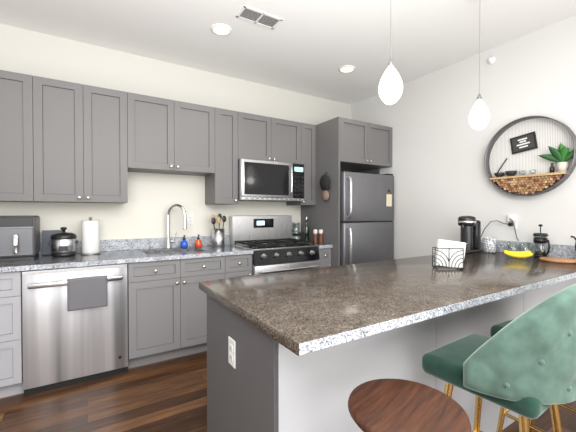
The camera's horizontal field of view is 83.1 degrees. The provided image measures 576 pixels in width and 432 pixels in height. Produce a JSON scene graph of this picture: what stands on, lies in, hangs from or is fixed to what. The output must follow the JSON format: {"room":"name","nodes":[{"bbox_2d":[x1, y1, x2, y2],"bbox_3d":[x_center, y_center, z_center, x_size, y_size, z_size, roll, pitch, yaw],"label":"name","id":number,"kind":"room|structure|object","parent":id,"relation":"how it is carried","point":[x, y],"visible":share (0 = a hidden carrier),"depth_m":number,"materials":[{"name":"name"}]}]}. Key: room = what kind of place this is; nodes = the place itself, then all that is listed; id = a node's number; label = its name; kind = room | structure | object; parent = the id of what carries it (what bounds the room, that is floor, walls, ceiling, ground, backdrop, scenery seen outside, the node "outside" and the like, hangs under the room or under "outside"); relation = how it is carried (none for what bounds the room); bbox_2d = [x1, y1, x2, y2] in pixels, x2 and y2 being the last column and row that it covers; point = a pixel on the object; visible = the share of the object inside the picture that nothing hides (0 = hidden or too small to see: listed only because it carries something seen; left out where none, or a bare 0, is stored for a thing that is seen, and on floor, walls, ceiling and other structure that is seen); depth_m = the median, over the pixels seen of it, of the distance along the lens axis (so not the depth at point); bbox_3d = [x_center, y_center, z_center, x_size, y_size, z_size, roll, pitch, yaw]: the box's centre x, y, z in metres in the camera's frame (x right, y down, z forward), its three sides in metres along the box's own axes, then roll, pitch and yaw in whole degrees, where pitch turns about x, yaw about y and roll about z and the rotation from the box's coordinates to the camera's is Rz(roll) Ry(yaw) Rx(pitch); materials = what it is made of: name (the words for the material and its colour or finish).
{"room":"kitchen","nodes":[
{"label":"kitchen","id":0,"kind":"room"},
{"bbox_2d":[0,23,350,243],"bbox_3d":[-2.230,-0.156,2.768,7.540,2.800,0.120,0,1,-32],"label":"wall","id":1,"kind":"structure","parent":0,"point":[150,195],"depth_m":3.23,"materials":[{"name":"paint"}]},
{"bbox_2d":[0,70,315,205],"bbox_3d":[-1.166,-0.601,3.140,3.347,0.960,0.359,0,1,-32],"label":"upper cabinet","id":2,"kind":"object","parent":1,"relation":"attached to","point":[61,141],"visible":0.97,"depth_m":2.79,"materials":[{"name":"grey wood"}]},
{"bbox_2d":[238,159,303,201],"bbox_3d":[-0.237,-0.380,3.667,0.780,0.422,0.446,0,1,-32],"label":"microwave","id":3,"kind":"object","parent":2,"relation":"attached to","point":[258,180],"visible":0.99,"depth_m":3.49,"materials":[{"name":"silver metal"}]},
{"bbox_2d":[187,214,193,224],"bbox_3d":[-1.033,0.036,3.439,0.072,0.115,0.008,0,1,-32],"label":"outlet","id":4,"kind":"object","parent":1,"relation":"attached to","point":[190,217],"visible":0.99,"depth_m":3.44,"materials":[{"name":"white plastic"}]},
{"bbox_2d":[0,0,575,104],"bbox_3d":[-0.125,-1.572,-0.634,7.540,0.120,8.090,0,1,-32],"label":"ceiling","id":5,"kind":"structure","parent":0,"point":[305,52],"depth_m":2.73,"materials":[{"name":"white paint"}]},
{"bbox_2d":[211,24,231,35],"bbox_3d":[-0.556,-1.550,2.709,0.170,0.010,0.170,0,1,-32],"label":"recessed light","id":6,"kind":"object","parent":5,"relation":"in","point":[219,29],"visible":1,"depth_m":2.70,"materials":[{"name":"white plastic"}]},
{"bbox_2d":[236,5,282,28],"bbox_3d":[-0.224,-1.549,2.544,0.330,0.006,0.160,0,1,-32],"label":"ceiling vent","id":7,"kind":"object","parent":5,"relation":"in","point":[246,13],"visible":1,"depth_m":2.54,"materials":[{"name":"white plastic"}]},
{"bbox_2d":[339,65,354,72],"bbox_3d":[0.628,-1.559,3.457,0.170,0.010,0.170,0,1,-32],"label":"recessed light","id":8,"kind":"object","parent":5,"relation":"in","point":[348,68],"visible":1,"depth_m":3.45,"materials":[{"name":"white plastic"}]},
{"bbox_2d":[378,13,402,104],"bbox_3d":[0.561,-1.075,1.772,0.128,0.934,0.128,0,1,-32],"label":"pendant light","id":9,"kind":"object","parent":5,"relation":"hanging from","point":[390,89],"visible":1,"depth_m":1.74,"materials":[{"name":"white glass"}]},
{"bbox_2d":[469,27,489,129],"bbox_3d":[1.325,-1.071,2.248,0.128,0.954,0.128,0,1,-32],"label":"pendant light","id":10,"kind":"object","parent":5,"relation":"hanging from","point":[479,116],"visible":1,"depth_m":2.22,"materials":[{"name":"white glass"}]},
{"bbox_2d":[0,351,575,431],"bbox_3d":[-0.125,1.348,-0.596,7.540,0.120,8.090,0,1,-32],"label":"floor","id":11,"kind":"structure","parent":0,"point":[170,395],"depth_m":2.15,"materials":[{"name":"brown wood"}]},
{"bbox_2d":[22,263,127,395],"bbox_3d":[-1.681,0.810,2.620,0.654,0.872,0.632,0,1,-32],"label":"dishwasher","id":12,"kind":"object","parent":11,"relation":"on","point":[61,347],"visible":0.96,"depth_m":2.37,"materials":[{"name":"silver metal"}]},
{"bbox_2d":[67,275,107,310],"bbox_3d":[-1.469,0.563,2.386,0.250,0.228,0.033,0,1,-32],"label":"hanging towel","id":13,"kind":"object","parent":12,"relation":"hanging from","point":[85,292],"visible":1,"depth_m":2.37,"materials":[{"name":"grey fabric"}]},
{"bbox_2d":[0,233,332,397],"bbox_3d":[-1.089,0.731,3.035,3.349,1.019,0.649,0,1,-32],"label":"base cabinet","id":14,"kind":"object","parent":11,"relation":"on","point":[167,307],"visible":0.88,"depth_m":2.72,"materials":[{"name":"grey wood"}]},
{"bbox_2d":[0,215,39,261],"bbox_3d":[-2.143,0.166,2.476,0.375,0.335,0.375,0,1,-32],"label":"air fryer oven","id":15,"kind":"object","parent":14,"relation":"on","point":[19,235],"visible":1,"depth_m":2.40,"materials":[{"name":"black plastic"}]},
{"bbox_2d":[42,230,61,254],"bbox_3d":[-2.011,0.225,2.770,0.140,0.206,0.047,0,1,-32],"label":"cutting board","id":16,"kind":"object","parent":14,"relation":"on","point":[46,234],"visible":0.62,"depth_m":2.75,"materials":[{"name":"grey plastic"}]},
{"bbox_2d":[49,227,77,256],"bbox_3d":[-1.849,0.211,2.680,0.170,0.240,0.173,0,1,14],"label":"rice cooker","id":17,"kind":"object","parent":14,"relation":"on","point":[63,244],"visible":1,"depth_m":2.62,"materials":[{"name":"black plastic"}]},
{"bbox_2d":[80,217,100,254],"bbox_3d":[-1.714,0.169,2.822,0.156,0.320,0.156,0,1,-32],"label":"paper towel","id":18,"kind":"object","parent":14,"relation":"on","point":[90,229],"visible":1,"depth_m":2.77,"materials":[{"name":"white paper"}]},
{"bbox_2d":[165,204,186,248],"bbox_3d":[-1.105,0.101,3.236,0.254,0.445,0.090,0,1,17],"label":"faucet","id":19,"kind":"object","parent":14,"relation":"on","point":[184,226],"visible":1,"depth_m":3.23,"materials":[{"name":"silver metal"}]},
{"bbox_2d":[180,235,187,247],"bbox_3d":[-1.052,0.257,3.293,0.076,0.131,0.079,0,1,-32],"label":"soap","id":20,"kind":"object","parent":14,"relation":"on","point":[184,244],"visible":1,"depth_m":3.27,"materials":[{"name":"blue liquid"}]},
{"bbox_2d":[195,234,201,246],"bbox_3d":[-0.929,0.256,3.369,0.076,0.131,0.079,0,1,-32],"label":"soap","id":21,"kind":"object","parent":14,"relation":"on","point":[198,243],"visible":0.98,"depth_m":3.35,"materials":[{"name":"orange liquid"}]},
{"bbox_2d":[211,214,225,246],"bbox_3d":[-0.740,0.148,3.440,0.167,0.346,0.132,0,1,-32],"label":"utensil crock","id":22,"kind":"object","parent":14,"relation":"on","point":[218,235],"visible":1,"depth_m":3.39,"materials":[{"name":"silver metal"}]},
{"bbox_2d":[292,223,300,238],"bbox_3d":[0.100,0.198,4.034,0.122,0.230,0.122,0,1,-32],"label":"glass canisters","id":23,"kind":"object","parent":14,"relation":"on","point":[294,230],"visible":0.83,"depth_m":4.00,"materials":[{"name":"beige"}]},
{"bbox_2d":[304,216,308,240],"bbox_3d":[0.225,0.159,3.947,0.064,0.310,0.064,0,1,-32],"label":"oil bottle","id":24,"kind":"object","parent":14,"relation":"on","point":[306,227],"visible":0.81,"depth_m":3.92,"materials":[{"name":"clear glass"}]},
{"bbox_2d":[313,229,317,242],"bbox_3d":[0.319,0.236,3.783,0.052,0.162,0.051,0,1,-32],"label":"grinder","id":25,"kind":"object","parent":14,"relation":"on","point":[315,231],"visible":0.91,"depth_m":3.76,"materials":[{"name":"brown wood"}]},
{"bbox_2d":[319,229,322,242],"bbox_3d":[0.383,0.236,3.775,0.052,0.162,0.051,0,1,-32],"label":"grinder","id":26,"kind":"object","parent":14,"relation":"on","point":[320,230],"visible":0.98,"depth_m":3.75,"materials":[{"name":"brown wood"}]},
{"bbox_2d":[230,215,319,275],"bbox_3d":[-0.139,0.617,3.565,0.782,1.235,0.693,0,1,-32],"label":"range","id":27,"kind":"object","parent":11,"relation":"on","point":[270,239],"visible":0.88,"depth_m":3.50,"materials":[{"name":"silver metal"}]},
{"bbox_2d":[301,117,391,266],"bbox_3d":[0.733,0.067,4.090,0.866,2.320,0.769,0,1,-32],"label":"tall cabinet","id":28,"kind":"object","parent":11,"relation":"on","point":[342,144],"visible":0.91,"depth_m":3.75,"materials":[{"name":"grey wood"}]},
{"bbox_2d":[320,172,329,200],"bbox_3d":[0.420,-0.335,3.691,0.080,0.328,0.171,0,1,-32],"label":"potholder","id":29,"kind":"object","parent":28,"relation":"attached to","point":[324,180],"visible":1,"depth_m":3.66,"materials":[{"name":"black fabric"}]},
{"bbox_2d":[340,171,393,265],"bbox_3d":[0.776,0.358,4.031,0.808,1.740,0.803,0,1,-32],"label":"fridge","id":30,"kind":"object","parent":11,"relation":"on","point":[366,224],"depth_m":3.70,"materials":[{"name":"grey metal"}]},
{"bbox_2d":[386,190,391,205],"bbox_3d":[1.213,-0.215,3.896,0.090,0.200,0.010,0,1,-32],"label":"notepad","id":31,"kind":"object","parent":30,"relation":"attached to","point":[388,194],"visible":1,"depth_m":3.89,"materials":[{"name":"beige paper"}]},
{"bbox_2d":[199,239,575,431],"bbox_3d":[0.933,0.744,2.027,2.717,1.019,0.941,0,1,-32],"label":"kitchen island","id":32,"kind":"object","parent":11,"relation":"on","point":[306,339],"visible":0.78,"depth_m":1.41,"materials":[{"name":"grey"}]},
{"bbox_2d":[228,336,235,368],"bbox_3d":[-0.241,0.582,1.389,0.008,0.116,0.072,0,1,-32],"label":"island outlet","id":33,"kind":"object","parent":32,"relation":"attached to","point":[231,343],"visible":1,"depth_m":1.38,"materials":[{"name":"white plastic"}]},
{"bbox_2d":[432,239,465,269],"bbox_3d":[1.028,0.244,2.074,0.194,0.190,0.090,0,1,6],"label":"napkin holder","id":34,"kind":"object","parent":32,"relation":"on","point":[449,254],"visible":1,"depth_m":2.06,"materials":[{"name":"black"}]},
{"bbox_2d":[457,216,480,253],"bbox_3d":[1.597,0.163,2.905,0.260,0.330,0.150,0,1,-32],"label":"coffee machine","id":35,"kind":"object","parent":32,"relation":"on","point":[470,228],"visible":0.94,"depth_m":2.87,"materials":[{"name":"black"}]},
{"bbox_2d":[483,237,495,252],"bbox_3d":[1.817,0.260,2.931,0.104,0.135,0.104,0,1,-32],"label":"patterned mug","id":36,"kind":"object","parent":32,"relation":"on","point":[489,243],"visible":1,"depth_m":2.89,"materials":[{"name":"white ceramic"}]},
{"bbox_2d":[503,250,533,257],"bbox_3d":[1.817,0.302,2.572,0.188,0.055,0.122,0,1,26],"label":"bananas","id":37,"kind":"object","parent":32,"relation":"on","point":[516,254],"visible":1,"depth_m":2.55,"materials":[{"name":"yellow food"}]},
{"bbox_2d":[533,224,550,257],"bbox_3d":[2.046,0.199,2.609,0.112,0.266,0.137,0,1,-32],"label":"press","id":38,"kind":"object","parent":32,"relation":"on","point":[538,253],"visible":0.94,"depth_m":2.60,"materials":[{"name":"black glass"}]},
{"bbox_2d":[539,257,575,262],"bbox_3d":[2.017,0.326,2.385,0.200,0.018,0.280,0,1,-32],"label":"cutting board","id":39,"kind":"object","parent":32,"relation":"on","point":[548,259],"visible":1,"depth_m":2.37,"materials":[{"name":"brown wood"}]},
{"bbox_2d":[348,378,470,431],"bbox_3d":[0.340,0.909,0.942,0.330,0.721,0.330,1,1,43],"label":"wooden stool","id":40,"kind":"object","parent":11,"relation":"on","point":[378,405],"visible":1,"depth_m":0.93,"materials":[{"name":"brown wood"}]},
{"bbox_2d":[422,284,575,431],"bbox_3d":[0.842,0.745,1.252,0.549,1.042,0.471,-1,1,-35],"label":"stool","id":41,"kind":"object","parent":11,"relation":"on","point":[527,368],"visible":1,"depth_m":1.03,"materials":[{"name":"fabric"}]},
{"bbox_2d":[490,318,575,431],"bbox_3d":[1.317,0.741,1.554,0.549,1.042,0.471,0,1,-30],"label":"stool","id":42,"kind":"object","parent":11,"relation":"on","point":[496,328],"visible":0.05,"depth_m":1.63,"materials":[{"name":"fabric"}]},
{"bbox_2d":[351,15,575,258],"bbox_3d":[3.057,-0.137,1.294,0.120,2.800,7.970,0,1,-32],"label":"wall","id":43,"kind":"structure","parent":0,"point":[437,169],"depth_m":3.19,"materials":[{"name":"paint"}]},
{"bbox_2d":[487,57,494,63],"bbox_3d":[1.881,-1.447,3.017,0.037,0.064,0.064,0,1,-32],"label":"sprinkler","id":44,"kind":"object","parent":43,"relation":"attached to","point":[491,60],"visible":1,"depth_m":3.01,"materials":[{"name":"white plastic"}]},
{"bbox_2d":[481,215,518,240],"bbox_3d":[1.916,0.102,2.949,0.066,0.225,0.326,-1,1,-34],"label":"outlet","id":45,"kind":"object","parent":43,"relation":"attached to","point":[511,219],"visible":0.98,"depth_m":2.87,"materials":[{"name":"white plastic"}]},
{"bbox_2d":[484,116,575,195],"bbox_3d":[2.016,-0.500,2.721,0.133,0.660,0.700,0,1,-32],"label":"decor","id":46,"kind":"object","parent":43,"relation":"attached to","point":[529,155],"visible":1,"depth_m":2.74,"materials":[{"name":"grey"}]}
]}

